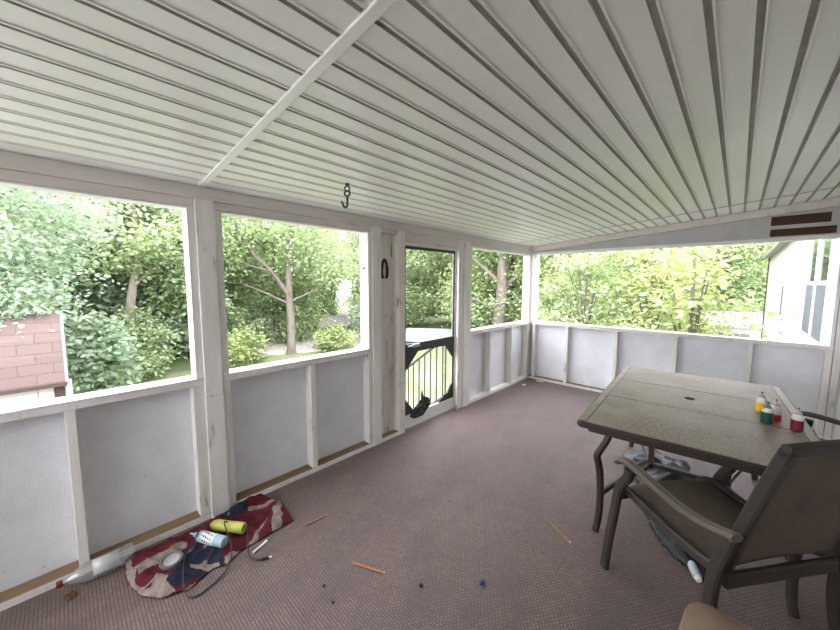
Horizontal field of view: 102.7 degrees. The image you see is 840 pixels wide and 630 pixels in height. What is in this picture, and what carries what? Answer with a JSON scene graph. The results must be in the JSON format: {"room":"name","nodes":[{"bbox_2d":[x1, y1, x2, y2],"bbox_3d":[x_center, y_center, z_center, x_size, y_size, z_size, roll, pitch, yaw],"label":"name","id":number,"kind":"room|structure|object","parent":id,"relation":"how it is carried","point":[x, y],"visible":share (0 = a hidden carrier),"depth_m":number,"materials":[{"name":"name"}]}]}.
{"room":"screened porch","nodes":[
{"label":"screened porch","id":0,"kind":"room"},
{"bbox_2d":[0,150,534,611],"bbox_3d":[-0.678,0.202,2.803,0.131,2.061,7.100,5,7,43],"label":"wall","id":1,"kind":"structure","parent":0,"point":[84,477],"depth_m":2.07,"materials":[{"name":"white paint"}]},
{"bbox_2d":[0,180,195,377],"bbox_3d":[-1.751,-0.092,1.647,0.111,1.020,1.086,5,7,43],"label":"window","id":2,"kind":"structure","parent":1,"relation":"in","point":[10,184],"depth_m":1.88,"materials":[{"name":"white paint"}]},
{"bbox_2d":[221,211,368,348],"bbox_3d":[-0.882,-0.175,2.564,0.111,1.020,1.170,5,7,43],"label":"window","id":3,"kind":"structure","parent":1,"relation":"in","point":[363,235],"depth_m":2.94,"materials":[{"name":"white paint"}]},
{"bbox_2d":[381,258,388,278],"bbox_3d":[-0.328,-0.430,3.111,0.025,0.187,0.087,5,7,43],"label":"horseshoe","id":4,"kind":"object","parent":1,"relation":"attached to","point":[384,259],"visible":0.96,"depth_m":3.10,"materials":[{"name":"metal"}]},
{"bbox_2d":[405,242,456,428],"bbox_3d":[0.129,0.203,3.625,0.072,1.880,0.854,5,7,43],"label":"door","id":5,"kind":"structure","parent":1,"relation":"in","point":[423,410],"depth_m":3.65,"materials":[{"name":"white paint"}]},
{"bbox_2d":[470,247,530,330],"bbox_3d":[1.117,-0.367,4.671,0.111,1.020,1.589,5,7,43],"label":"window","id":6,"kind":"structure","parent":1,"relation":"in","point":[527,258],"depth_m":5.20,"materials":[{"name":"white paint"}]},
{"bbox_2d":[0,378,827,629],"bbox_3d":[0.412,1.415,1.831,3.220,0.160,7.230,5,7,43],"label":"floor","id":7,"kind":"structure","parent":0,"point":[453,501],"depth_m":1.84,"materials":[{"name":"carpet"}]},
{"bbox_2d":[64,590,76,600],"bbox_3d":[-1.672,1.340,1.606,0.055,0.014,0.041,2,6,19],"label":"dry leaf","id":8,"kind":"object","parent":7,"relation":"on","point":[72,594],"visible":1,"depth_m":1.60,"materials":[{"name":"brown plant"}]},
{"bbox_2d":[56,543,134,588],"bbox_3d":[-1.649,1.288,1.718,0.098,0.093,0.289,5,7,43],"label":"drink bottle","id":9,"kind":"object","parent":7,"relation":"on","point":[103,563],"visible":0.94,"depth_m":1.71,"materials":[{"name":"clear plastic"}]},
{"bbox_2d":[125,493,293,598],"bbox_3d":[-1.158,1.274,1.947,0.462,0.076,0.809,5,7,41],"label":"flag","id":10,"kind":"object","parent":7,"relation":"on","point":[263,515],"visible":0.83,"depth_m":1.83,"materials":[{"name":"red fabric"}]},
{"bbox_2d":[159,550,183,569],"bbox_3d":[-1.278,1.259,1.727,0.103,0.031,0.102,-1,5,-9],"label":"lid","id":11,"kind":"object","parent":10,"relation":"on","point":[170,560],"visible":1,"depth_m":1.72,"materials":[{"name":"grey plastic"}]},
{"bbox_2d":[190,530,227,547],"bbox_3d":[-1.194,1.250,1.885,0.246,0.061,0.061,2,6,16],"label":"glue bottle","id":12,"kind":"object","parent":10,"relation":"on","point":[210,538],"visible":0.98,"depth_m":1.86,"materials":[{"name":"blue plastic"}]},
{"bbox_2d":[199,531,215,544],"bbox_3d":[-1.181,1.251,1.881,0.070,0.061,0.061,2,6,16],"label":"print","id":13,"kind":"object","parent":12,"relation":"attached to","point":[205,537],"depth_m":1.86},
{"bbox_2d":[182,521,271,597],"bbox_3d":[-1.099,1.267,1.841,0.444,0.118,0.388,5,7,43],"label":"charging cable","id":14,"kind":"object","parent":10,"relation":"on","point":[265,557],"visible":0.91,"depth_m":1.81,"materials":[{"name":"black plastic"}]},
{"bbox_2d":[210,519,246,533],"bbox_3d":[-1.128,1.239,1.971,0.212,0.059,0.059,1,5,9],"label":"spray bottle","id":15,"kind":"object","parent":10,"relation":"on","point":[237,527],"visible":0.98,"depth_m":1.95,"materials":[{"name":"yellow plastic"}]},
{"bbox_2d":[252,540,267,553],"bbox_3d":[-0.906,1.315,1.907,0.017,0.014,0.096,2,6,22],"label":"marker pen","id":16,"kind":"object","parent":7,"relation":"on","point":[265,541],"visible":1,"depth_m":1.90,"materials":[{"name":"white plastic"}]},
{"bbox_2d":[306,514,326,525],"bbox_3d":[-0.653,1.297,2.125,0.141,0.009,0.011,-4,7,-41],"label":"wooden stick","id":17,"kind":"object","parent":7,"relation":"on","point":[326,514],"visible":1,"depth_m":2.12,"materials":[{"name":"orange wood"}]},
{"bbox_2d":[353,562,384,573],"bbox_3d":[-0.271,1.332,1.770,0.186,0.011,0.012,2,6,19],"label":"wooden stick","id":18,"kind":"object","parent":7,"relation":"on","point":[354,563],"visible":1,"depth_m":1.77,"materials":[{"name":"orange wood"}]},
{"bbox_2d":[545,519,570,542],"bbox_3d":[0.836,1.312,2.047,0.011,0.008,0.207,-2,6,-21],"label":"wooden stick","id":19,"kind":"object","parent":7,"relation":"on","point":[545,519],"visible":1,"depth_m":2.03,"materials":[{"name":"orange wood"}]},
{"bbox_2d":[622,447,698,567],"bbox_3d":[1.671,1.210,2.411,0.468,0.137,1.358,4,7,37],"label":"tarp","id":20,"kind":"object","parent":7,"relation":"on","point":[638,456],"visible":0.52,"depth_m":2.53,"materials":[{"name":"grey plastic"}]},
{"bbox_2d":[687,560,701,582],"bbox_3d":[1.421,1.325,1.737,0.042,0.042,0.116,3,6,23],"label":"lotion bottle","id":21,"kind":"object","parent":7,"relation":"on","point":[694,571],"visible":1,"depth_m":1.72,"materials":[{"name":"plastic"}]},
{"bbox_2d":[577,366,820,618],"bbox_3d":[1.831,0.935,2.290,1.030,0.728,1.687,5,7,39],"label":"dining table","id":22,"kind":"object","parent":7,"relation":"on","point":[716,421],"visible":0.7,"depth_m":1.98,"materials":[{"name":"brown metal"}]},
{"bbox_2d":[755,392,767,411],"bbox_3d":[2.102,0.532,2.067,0.051,0.125,0.051,5,7,43],"label":"squeeze bottle","id":23,"kind":"object","parent":22,"relation":"on","point":[761,400],"visible":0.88,"depth_m":2.06,"materials":[{"name":"yellow plastic"}]},
{"bbox_2d":[760,402,773,424],"bbox_3d":[1.953,0.549,1.888,0.051,0.125,0.051,5,7,43],"label":"squeeze bottle","id":24,"kind":"object","parent":22,"relation":"on","point":[767,414],"visible":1,"depth_m":1.88,"materials":[{"name":"green plastic"}]},
{"bbox_2d":[771,399,781,421],"bbox_3d":[2.044,0.545,1.930,0.051,0.125,0.051,5,7,43],"label":"squeeze bottle","id":25,"kind":"object","parent":22,"relation":"on","point":[776,408],"visible":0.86,"depth_m":1.91,"materials":[{"name":"red plastic"}]},
{"bbox_2d":[790,408,804,431],"bbox_3d":[2.023,0.558,1.799,0.051,0.125,0.051,5,7,43],"label":"squeeze bottle","id":26,"kind":"object","parent":22,"relation":"on","point":[797,421],"visible":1,"depth_m":1.79,"materials":[{"name":"red plastic"}]},
{"bbox_2d":[678,602,754,629],"bbox_3d":[0.912,1.196,0.882,0.418,0.461,0.418,-5,7,-42],"label":"stool","id":27,"kind":"object","parent":7,"relation":"on","point":[697,615],"visible":1,"depth_m":1.05,"materials":[{"name":"beige plastic"}]},
{"bbox_2d":[600,439,839,629],"bbox_3d":[1.326,0.868,1.455,0.634,1.020,0.722,-1,5,-9],"label":"patio chair","id":28,"kind":"object","parent":7,"relation":"on","point":[793,508],"visible":0.87,"depth_m":1.24,"materials":[{"name":"brown metal"}]},
{"bbox_2d":[800,411,839,426],"bbox_3d":[2.536,0.833,1.883,0.722,1.020,0.634,5,7,43],"label":"patio chair","id":29,"kind":"object","parent":7,"relation":"on","point":[810,422],"visible":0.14,"depth_m":2.19,"materials":[{"name":"brown metal"}]},
{"bbox_2d":[0,0,839,246],"bbox_3d":[0.414,-0.929,1.615,3.240,0.427,7.270,5,7,43],"label":"ceiling","id":30,"kind":"structure","parent":0,"point":[510,121],"depth_m":1.28,"materials":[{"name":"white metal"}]},
{"bbox_2d":[198,0,396,186],"bbox_3d":[-0.166,-0.784,0.913,3.085,0.269,0.038,5,7,43],"label":"trim","id":31,"kind":"structure","parent":30,"relation":"attached to","point":[375,9],"depth_m":1.08,"materials":[{"name":"white wood"}]},
{"bbox_2d":[341,183,350,207],"bbox_3d":[-0.464,-0.744,2.095,0.062,0.155,0.031,0,5,-2],"label":"ceiling hook","id":32,"kind":"object","parent":30,"relation":"hanging from","point":[346,184],"visible":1,"depth_m":2.09,"materials":[{"name":"black metal"}]},
{"bbox_2d":[528,197,839,439],"bbox_3d":[2.864,-0.052,4.271,3.190,2.319,0.127,5,7,43],"label":"wall","id":33,"kind":"structure","parent":0,"point":[582,356],"depth_m":3.86,"materials":[{"name":"white paint"}]},
{"bbox_2d":[516,186,839,243],"bbox_3d":[2.484,-1.042,3.706,3.085,0.267,0.008,5,7,43],"label":"trim","id":34,"kind":"structure","parent":33,"relation":"attached to","point":[835,186],"depth_m":3.37,"materials":[{"name":"wood"}]},
{"bbox_2d":[533,243,839,345],"bbox_3d":[2.898,-0.315,4.221,2.997,1.016,0.117,5,7,43],"label":"window","id":35,"kind":"structure","parent":33,"relation":"in","point":[836,295],"depth_m":3.22,"materials":[{"name":"white paint"}]},
{"bbox_2d":[761,239,839,439],"bbox_3d":[4.724,0.386,3.704,0.650,4.070,23.800,5,7,43],"label":"wall","id":36,"kind":"structure","parent":0,"point":[788,326],"depth_m":6.78,"materials":[{"name":"white paint"}]},
{"bbox_2d":[778,253,789,318],"bbox_3d":[8.177,-0.648,7.551,0.040,1.430,0.840,5,7,43],"label":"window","id":37,"kind":"structure","parent":36,"relation":"in","point":[786,256],"depth_m":7.51,"materials":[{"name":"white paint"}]},
{"bbox_2d":[799,239,837,343],"bbox_3d":[5.173,-0.385,4.382,0.040,1.440,1.870,5,7,43],"label":"window","id":38,"kind":"structure","parent":36,"relation":"in","point":[821,257],"depth_m":4.24,"materials":[{"name":"white paint"}]},
{"label":"outside","id":39,"kind":"structure","parent":0,"visible":0},
{"bbox_2d":[243,334,409,356],"bbox_3d":[-2.196,1.174,15.787,14.335,0.095,5.223,-1,6,-14],"label":"gravel driveway","id":40,"kind":"structure","parent":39,"point":[302,347],"depth_m":13.83,"materials":[{"name":"grey gravel"}]},
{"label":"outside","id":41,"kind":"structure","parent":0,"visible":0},
{"bbox_2d":[79,298,473,408],"bbox_3d":[-2.198,0.921,18.746,60.000,0.099,72.000,5,7,43],"label":"lawn","id":42,"kind":"structure","parent":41,"point":[180,367],"depth_m":11.08,"materials":[{"name":"green plant"}]},
{"bbox_2d":[0,310,72,406],"bbox_3d":[-6.408,1.157,4.040,2.288,2.278,3.095,5,7,43],"label":"garden shed","id":43,"kind":"object","parent":42,"relation":"on","point":[33,367],"visible":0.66,"depth_m":4.24,"materials":[{"name":"red"}]},
{"bbox_2d":[0,192,106,328],"bbox_3d":[-12.720,-2.830,7.768,8.418,10.485,8.538,-3,6,-31],"label":"tree","id":44,"kind":"object","parent":42,"relation":"on","point":[76,307],"visible":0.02,"depth_m":8.95,"materials":[{"name":"green plant"}]},
{"bbox_2d":[0,186,143,337],"bbox_3d":[-7.517,-0.803,5.059,6.070,6.195,5.315,5,7,39],"label":"maple tree","id":45,"kind":"object","parent":42,"relation":"on","point":[27,301],"visible":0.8,"depth_m":5.48,"materials":[{"name":"green plant"}]},
{"bbox_2d":[15,207,177,323],"bbox_3d":[-14.716,-3.131,14.335,7.954,9.768,7.842,3,6,26],"label":"tree","id":46,"kind":"object","parent":42,"relation":"on","point":[136,207],"visible":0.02,"depth_m":14.22,"materials":[{"name":"green plant"}]},
{"bbox_2d":[64,311,150,394],"bbox_3d":[-7.083,1.141,7.255,2.105,2.445,1.988,4,6,33],"label":"bush","id":47,"kind":"object","parent":42,"relation":"on","point":[92,348],"visible":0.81,"depth_m":7.07,"materials":[{"name":"green plant"}]},
{"bbox_2d":[0,190,245,369],"bbox_3d":[-8.424,-1.394,9.707,6.038,6.520,5.920,1,5,8],"label":"maple tree","id":48,"kind":"object","parent":42,"relation":"on","point":[176,296],"visible":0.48,"depth_m":9.28,"materials":[{"name":"green plant"}]},
{"bbox_2d":[3,193,248,362],"bbox_3d":[-9.972,-2.517,11.641,7.744,9.814,7.432,-1,6,-16],"label":"tree","id":49,"kind":"object","parent":42,"relation":"on","point":[113,296],"visible":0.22,"depth_m":10.29,"materials":[{"name":"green plant"}]},
{"bbox_2d":[91,305,185,384],"bbox_3d":[-7.966,0.829,9.461,2.442,2.236,2.500,-5,7,-42],"label":"bush","id":50,"kind":"object","parent":42,"relation":"on","point":[154,354],"visible":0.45,"depth_m":9.38,"materials":[{"name":"green plant"}]},
{"bbox_2d":[136,310,189,359],"bbox_3d":[-8.916,0.670,12.025,2.918,2.469,2.900,-2,6,-19],"label":"bush","id":51,"kind":"object","parent":42,"relation":"on","point":[183,336],"visible":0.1,"depth_m":11.84,"materials":[{"name":"green plant"}]},
{"bbox_2d":[161,221,259,323],"bbox_3d":[-11.038,-1.968,18.090,5.358,7.074,5.583,-2,6,-25],"label":"tree","id":52,"kind":"object","parent":42,"relation":"on","point":[223,221],"visible":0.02,"depth_m":18.23,"materials":[{"name":"green plant"}]},
{"bbox_2d":[188,325,270,367],"bbox_3d":[-6.193,1.203,11.073,2.128,1.733,2.219,1,5,3],"label":"bush","id":53,"kind":"object","parent":42,"relation":"on","point":[235,354],"visible":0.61,"depth_m":11.02,"materials":[{"name":"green plant"}]},
{"bbox_2d":[226,303,265,349],"bbox_3d":[-7.077,0.693,12.675,2.573,2.339,2.220,5,7,43],"label":"bush","id":54,"kind":"object","parent":42,"relation":"on","point":[230,323],"visible":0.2,"depth_m":12.54,"materials":[{"name":"green plant"}]},
{"bbox_2d":[177,216,359,354],"bbox_3d":[-4.901,-2.213,12.171,6.519,7.673,6.000,4,6,33],"label":"slim tree","id":55,"kind":"object","parent":42,"relation":"on","point":[289,230],"visible":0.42,"depth_m":12.18,"materials":[{"name":"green plant"}]},
{"bbox_2d":[224,218,340,346],"bbox_3d":[-6.474,-1.973,15.159,5.503,6.992,5.812,-4,7,-39],"label":"tree","id":56,"kind":"object","parent":42,"relation":"on","point":[305,315],"visible":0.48,"depth_m":14.26,"materials":[{"name":"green plant"}]},
{"bbox_2d":[263,229,347,319],"bbox_3d":[-7.458,-2.821,21.617,5.884,7.475,6.214,0,5,-2],"label":"tree","id":57,"kind":"object","parent":42,"relation":"on","point":[328,297],"visible":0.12,"depth_m":21.32,"materials":[{"name":"green plant"}]},
{"bbox_2d":[292,231,346,313],"bbox_3d":[-9.322,-4.211,28.033,7.568,9.104,7.166,3,6,25],"label":"tree","id":58,"kind":"object","parent":42,"relation":"on","point":[337,295],"visible":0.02,"depth_m":27.79,"materials":[{"name":"green plant"}]},
{"bbox_2d":[298,315,360,330],"bbox_3d":[-4.799,0.779,20.648,4.800,1.500,3.800,0,5,-7],"label":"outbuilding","id":59,"kind":"structure","parent":42,"relation":"on","point":[343,319],"depth_m":19.43,"materials":[{"name":"white"}]},
{"bbox_2d":[308,318,358,351],"bbox_3d":[-3.319,0.906,13.396,2.203,1.597,2.034,5,7,43],"label":"bush","id":60,"kind":"object","parent":42,"relation":"on","point":[343,339],"visible":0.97,"depth_m":13.12,"materials":[{"name":"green plant"}]},
{"bbox_2d":[342,244,359,310],"bbox_3d":[-4.027,-3.486,28.485,6.197,7.660,6.268,0,5,2],"label":"tree","id":61,"kind":"object","parent":42,"relation":"on","point":[349,282],"visible":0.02,"depth_m":27.80,"materials":[{"name":"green plant"}]},
{"bbox_2d":[342,299,360,337],"bbox_3d":[-2.075,0.309,15.305,2.759,2.742,2.988,5,7,43],"label":"bush","id":62,"kind":"object","parent":42,"relation":"on","point":[357,313],"visible":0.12,"depth_m":14.85,"materials":[{"name":"green plant"}]},
{"bbox_2d":[328,230,452,327],"bbox_3d":[-1.392,-4.080,21.046,8.477,10.559,8.598,0,5,-5],"label":"tree","id":63,"kind":"object","parent":42,"relation":"on","point":[420,278],"visible":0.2,"depth_m":19.67,"materials":[{"name":"green plant"}]},
{"bbox_2d":[408,346,446,407],"bbox_3d":[-0.181,1.239,4.705,1.383,2.042,0.030,5,7,43],"label":"stair railing","id":64,"kind":"object","parent":42,"relation":"on","point":[430,349],"visible":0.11,"depth_m":4.37,"materials":[{"name":"grey paint"}]},
{"bbox_2d":[407,250,449,313],"bbox_3d":[1.272,-4.980,30.165,8.638,10.390,8.178,2,6,20],"label":"tree","id":65,"kind":"object","parent":42,"relation":"on","point":[407,250],"visible":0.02,"depth_m":28.55,"materials":[{"name":"green plant"}]},
{"bbox_2d":[406,328,451,342],"bbox_3d":[1.065,1.200,15.952,3.400,1.100,3.400,1,5,8],"label":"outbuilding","id":66,"kind":"structure","parent":42,"relation":"on","point":[413,335],"depth_m":15.24,"materials":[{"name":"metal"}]},
{"bbox_2d":[423,252,522,323],"bbox_3d":[3.907,-4.186,20.762,8.742,10.805,8.842,3,6,27],"label":"tree","id":67,"kind":"object","parent":42,"relation":"on","point":[447,256],"visible":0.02,"depth_m":20.25,"materials":[{"name":"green plant"}]},
{"bbox_2d":[471,295,492,328],"bbox_3d":[3.277,0.002,17.507,3.101,2.743,2.922,-3,6,-27],"label":"bush","id":68,"kind":"object","parent":42,"relation":"on","point":[473,295],"visible":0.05,"depth_m":17.32,"materials":[{"name":"green plant"}]},
{"bbox_2d":[423,249,601,326],"bbox_3d":[4.213,-3.473,15.183,8.432,10.503,8.553,5,7,42],"label":"tree","id":69,"kind":"object","parent":42,"relation":"on","point":[514,315],"visible":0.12,"depth_m":13.70,"materials":[{"name":"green plant"}]},
{"bbox_2d":[431,250,595,325],"bbox_3d":[3.176,-2.436,13.182,7.137,8.027,7.540,4,7,37],"label":"oak tree","id":70,"kind":"object","parent":42,"relation":"on","point":[501,267],"visible":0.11,"depth_m":13.05,"materials":[{"name":"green plant"}]},
{"bbox_2d":[538,257,636,326],"bbox_3d":[5.328,-0.134,11.748,4.119,3.690,4.093,5,7,43],"label":"sapling","id":71,"kind":"object","parent":42,"relation":"on","point":[570,301],"visible":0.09,"depth_m":11.43,"materials":[{"name":"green plant"}]},
{"bbox_2d":[540,252,645,324],"bbox_3d":[9.127,-2.948,18.871,6.643,8.440,7.016,-4,7,-35],"label":"tree","id":72,"kind":"object","parent":42,"relation":"on","point":[625,252],"visible":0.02,"depth_m":17.50,"materials":[{"name":"green plant"}]},
{"bbox_2d":[519,250,668,330],"bbox_3d":[4.558,0.040,9.079,3.946,3.842,3.810,5,7,43],"label":"tree","id":73,"kind":"object","parent":42,"relation":"on","point":[584,267],"visible":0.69,"depth_m":8.82,"materials":[{"name":"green plant"}]},
{"bbox_2d":[604,286,707,329],"bbox_3d":[7.731,0.441,10.987,3.252,3.125,3.011,3,6,26],"label":"bush","id":74,"kind":"object","parent":42,"relation":"on","point":[642,305],"visible":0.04,"depth_m":10.65,"materials":[{"name":"green plant"}]},
{"bbox_2d":[582,245,736,329],"bbox_3d":[10.479,-3.224,16.458,7.491,9.518,7.912,-2,6,-24],"label":"tree","id":75,"kind":"object","parent":42,"relation":"on","point":[694,252],"visible":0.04,"depth_m":14.92,"materials":[{"name":"green plant"}]},
{"bbox_2d":[579,246,765,336],"bbox_3d":[5.383,0.077,7.934,3.786,3.993,3.516,1,6,10],"label":"sapling","id":76,"kind":"object","parent":42,"relation":"on","point":[642,255],"visible":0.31,"depth_m":7.75,"materials":[{"name":"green plant"}]},
{"bbox_2d":[612,244,800,337],"bbox_3d":[4.822,0.437,6.090,2.361,3.621,2.349,2,6,16],"label":"tree","id":77,"kind":"object","parent":42,"relation":"on","point":[689,308],"visible":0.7,"depth_m":6.02,"materials":[{"name":"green plant"}]},
{"bbox_2d":[646,242,775,312],"bbox_3d":[15.508,-3.483,18.838,8.043,9.878,7.930,4,7,34],"label":"tree","id":78,"kind":"object","parent":42,"relation":"on","point":[746,262],"visible":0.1,"depth_m":16.64,"materials":[{"name":"green plant"}]},
{"bbox_2d":[670,314,781,334],"bbox_3d":[6.269,1.047,7.591,1.829,2.135,1.848,-1,6,-9],"label":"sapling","id":79,"kind":"object","parent":42,"relation":"on","point":[725,321],"visible":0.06,"depth_m":7.32,"materials":[{"name":"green plant"}]},
{"bbox_2d":[703,311,762,338],"bbox_3d":[14.088,0.750,15.713,3.000,1.850,4.600,4,7,35],"label":"outbuilding","id":80,"kind":"structure","parent":42,"relation":"on","point":[756,334],"depth_m":14.14,"materials":[{"name":"white"}]},
{"bbox_2d":[703,243,773,312],"bbox_3d":[19.130,-3.894,19.573,8.631,10.383,8.172,-1,6,-12],"label":"tree","id":81,"kind":"object","parent":42,"relation":"on","point":[761,285],"visible":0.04,"depth_m":17.88,"materials":[{"name":"green plant"}]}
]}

